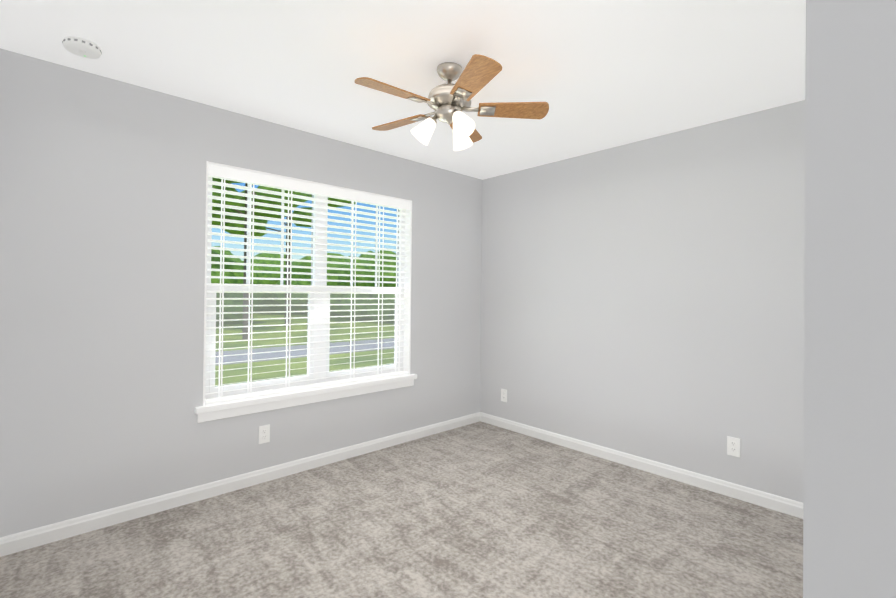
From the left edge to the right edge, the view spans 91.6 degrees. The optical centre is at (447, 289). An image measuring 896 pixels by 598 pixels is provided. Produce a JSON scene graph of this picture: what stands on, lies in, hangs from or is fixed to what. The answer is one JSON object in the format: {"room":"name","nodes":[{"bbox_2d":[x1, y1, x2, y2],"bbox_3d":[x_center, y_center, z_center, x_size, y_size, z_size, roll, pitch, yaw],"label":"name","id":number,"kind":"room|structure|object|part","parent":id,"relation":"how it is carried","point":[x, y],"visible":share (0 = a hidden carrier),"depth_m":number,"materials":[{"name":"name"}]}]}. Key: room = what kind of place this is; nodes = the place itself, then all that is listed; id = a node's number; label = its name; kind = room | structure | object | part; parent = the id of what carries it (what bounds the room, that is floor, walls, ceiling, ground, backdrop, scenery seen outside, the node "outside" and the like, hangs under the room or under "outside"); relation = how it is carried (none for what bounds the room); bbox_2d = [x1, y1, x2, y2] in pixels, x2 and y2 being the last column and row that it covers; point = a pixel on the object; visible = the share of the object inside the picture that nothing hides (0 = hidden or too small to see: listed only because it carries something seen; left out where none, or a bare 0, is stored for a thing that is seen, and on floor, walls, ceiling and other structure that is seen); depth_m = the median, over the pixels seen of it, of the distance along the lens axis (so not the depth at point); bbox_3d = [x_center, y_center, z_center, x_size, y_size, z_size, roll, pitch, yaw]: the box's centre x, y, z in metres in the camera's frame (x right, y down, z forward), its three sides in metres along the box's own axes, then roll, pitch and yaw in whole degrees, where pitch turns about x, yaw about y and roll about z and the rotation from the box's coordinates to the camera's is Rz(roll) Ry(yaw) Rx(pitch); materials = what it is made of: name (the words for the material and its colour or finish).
{"room":"empty bedroom","nodes":[
{"label":"empty bedroom","id":0,"kind":"room"},
{"bbox_2d":[0,48,482,536],"bbox_3d":[-0.965,0.080,3.301,3.720,2.440,0.150,1,-1,-43],"label":"wall","id":1,"kind":"structure","parent":0,"point":[102,225],"depth_m":2.47,"materials":[{"name":"grey paint"}]},
{"bbox_2d":[0,412,479,556],"bbox_3d":[-0.911,1.257,3.243,3.390,0.088,0.014,1,-1,-43],"label":"baseboard","id":2,"kind":"structure","parent":1,"relation":"attached to","point":[31,538],"depth_m":2.66,"materials":[{"name":"white paint"}]},
{"bbox_2d":[259,424,269,443],"bbox_3d":[-1.239,0.975,2.941,0.072,0.118,0.008,1,-1,-43],"label":"electrical outlet","id":3,"kind":"object","parent":1,"relation":"attached to","point":[264,433],"visible":1,"depth_m":2.94,"materials":[{"name":"white plastic"}]},
{"bbox_2d":[195,374,416,422],"bbox_3d":[-0.957,0.774,3.279,1.710,0.098,0.187,1,-1,-43],"label":"window sill","id":4,"kind":"structure","parent":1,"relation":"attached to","point":[234,407],"depth_m":3.07,"materials":[{"name":"white paint"}]},
{"bbox_2d":[203,161,411,405],"bbox_3d":[-0.963,-0.027,3.300,1.620,1.525,0.144,1,-1,-43],"label":"liner","id":5,"kind":"object","parent":1,"relation":"in","point":[407,333],"visible":0.26,"depth_m":3.79,"materials":[{"name":"white paint"}]},
{"bbox_2d":[205,177,404,398],"bbox_3d":[-0.988,-0.026,3.327,1.596,1.503,0.061,1,-1,-43],"label":"window","id":6,"kind":"structure","parent":5,"relation":"in","point":[313,369],"depth_m":3.27,"materials":[{"name":"white plastic"}]},
{"label":"glass","id":7,"kind":"part","parent":6,"relation":"part of","materials":[{"name":"clear glass"}]},
{"bbox_2d":[205,164,410,402],"bbox_3d":[-0.939,-0.029,3.275,1.588,1.494,0.068,1,-1,-43],"label":"window blinds","id":8,"kind":"object","parent":6,"relation":"attached to","point":[236,175],"visible":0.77,"depth_m":3.12,"materials":[{"name":"white plastic"}]},
{"bbox_2d":[0,421,802,597],"bbox_3d":[0.435,1.364,1.773,3.720,0.120,4.300,1,-1,-43],"label":"floor","id":9,"kind":"structure","parent":0,"point":[479,509],"depth_m":2.28,"materials":[{"name":"carpet"}]},
{"bbox_2d":[0,0,805,179],"bbox_3d":[0.462,-1.196,1.791,3.720,0.120,4.300,1,-1,-43],"label":"ceiling","id":10,"kind":"structure","parent":0,"point":[597,75],"depth_m":2.15,"materials":[{"name":"white paint"}]},
{"bbox_2d":[62,36,101,58],"bbox_3d":[-1.723,-1.135,2.053,0.142,0.044,0.142,1,-1,-43],"label":"smoke detector","id":11,"kind":"object","parent":10,"relation":"attached to","point":[82,47],"visible":1,"depth_m":2.02,"materials":[{"name":"white plastic"}]},
{"bbox_2d":[354,54,548,150],"bbox_3d":[-0.021,-0.942,2.232,0.969,0.391,0.983,1,-1,-43],"label":"ceiling fan","id":12,"kind":"object","parent":10,"relation":"hanging from","point":[449,102],"visible":1,"depth_m":2.18,"materials":[{"name":"brown wood"}]},
{"bbox_2d":[480,100,804,502],"bbox_3d":[1.806,0.107,2.943,0.150,2.440,4.150,1,-1,-43],"label":"wall","id":13,"kind":"structure","parent":0,"point":[643,298],"depth_m":3.12,"materials":[{"name":"grey paint"}]},
{"bbox_2d":[501,389,506,401],"bbox_3d":[0.536,1.012,4.176,0.008,0.118,0.072,1,-1,-43],"label":"electrical outlet","id":14,"kind":"object","parent":13,"relation":"attached to","point":[503,395],"visible":1,"depth_m":4.17,"materials":[{"name":"white plastic"}]},
{"bbox_2d":[480,412,802,518],"bbox_3d":[1.322,1.281,3.322,0.014,0.088,2.880,1,-1,-43],"label":"baseboard","id":15,"kind":"structure","parent":13,"relation":"attached to","point":[760,498],"depth_m":3.09,"materials":[{"name":"white paint"}]},
{"bbox_2d":[727,436,739,456],"bbox_3d":[1.827,1.004,2.788,0.008,0.118,0.072,1,-1,-43],"label":"electrical outlet","id":16,"kind":"object","parent":13,"relation":"attached to","point":[733,446],"visible":1,"depth_m":2.79,"materials":[{"name":"white plastic"}]},
{"bbox_2d":[803,0,895,597],"bbox_3d":[1.409,0.091,1.351,2.600,2.440,0.120,1,-1,-43],"label":"wall","id":17,"kind":"structure","parent":0,"point":[849,520],"depth_m":0.47,"materials":[{"name":"grey paint"}]},
{"label":"outside","id":18,"kind":"structure","parent":0,"visible":0},
{"bbox_2d":[215,310,393,385],"bbox_3d":[0.319,1.872,4.398,240.000,0.200,240.000,1,-1,-43],"label":"lawn","id":19,"kind":"structure","parent":18,"point":[292,365],"depth_m":14.74,"materials":[{"name":"green plant"}]},
{"bbox_2d":[211,250,260,322],"bbox_3d":[-13.750,-0.216,23.217,7.254,4.944,6.126,1,-1,-43],"label":"tree","id":20,"kind":"object","parent":19,"relation":"on","point":[230,274],"depth_m":22.72,"materials":[{"name":"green plant"}]},
{"bbox_2d":[211,246,274,302],"bbox_3d":[-16.736,-0.440,31.975,7.705,5.486,7.679,1,-1,-43],"label":"tree","id":21,"kind":"object","parent":19,"relation":"on","point":[256,268],"depth_m":32.37,"materials":[{"name":"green plant"}]},
{"bbox_2d":[225,190,311,326],"bbox_3d":[-8.287,-4.629,21.270,8.974,12.864,8.157,1,-1,-43],"label":"tree","id":22,"kind":"object","parent":19,"relation":"on","point":[285,211],"depth_m":21.39,"materials":[{"name":"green plant"}]},
{"bbox_2d":[251,253,306,310],"bbox_3d":[-16.166,-0.402,39.031,8.117,5.991,7.809,1,-1,-43],"label":"tree","id":23,"kind":"object","parent":19,"relation":"on","point":[272,262],"depth_m":36.97,"materials":[{"name":"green plant"}]},
{"bbox_2d":[212,177,355,339],"bbox_3d":[-6.867,-3.853,16.045,8.428,11.267,7.563,1,-1,-43],"label":"tree","id":24,"kind":"object","parent":19,"relation":"on","point":[228,224],"depth_m":15.24,"materials":[{"name":"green plant"}]},
{"bbox_2d":[215,338,393,365],"bbox_3d":[-5.947,1.745,11.134,240.000,0.020,2.400,1,-1,-43],"label":"street","id":25,"kind":"structure","parent":19,"relation":"on","point":[390,342],"depth_m":12.55,"materials":[{"name":"grey asphalt"}]},
{"bbox_2d":[272,253,344,313],"bbox_3d":[-9.664,-0.403,34.421,7.854,5.157,7.371,1,-1,-43],"label":"tree","id":26,"kind":"object","parent":19,"relation":"on","point":[299,276],"depth_m":32.19,"materials":[{"name":"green plant"}]},
{"bbox_2d":[327,256,373,318],"bbox_3d":[-5.907,-0.073,29.426,6.220,4.592,6.576,1,-1,-43],"label":"tree","id":27,"kind":"object","parent":19,"relation":"on","point":[329,277],"depth_m":26.86,"materials":[{"name":"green plant"}]},
{"bbox_2d":[359,250,395,263],"bbox_3d":[-4.533,-0.315,35.019,7.872,5.576,8.660,1,-1,-43],"label":"tree","id":28,"kind":"object","parent":19,"relation":"on","point":[373,256],"depth_m":31.81,"materials":[{"name":"green plant"}]},
{"bbox_2d":[364,254,395,321],"bbox_3d":[-1.953,-0.264,26.728,6.866,4.833,6.801,1,-1,-43],"label":"tree","id":29,"kind":"object","parent":19,"relation":"on","point":[384,279],"depth_m":24.73,"materials":[{"name":"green plant"}]}
]}

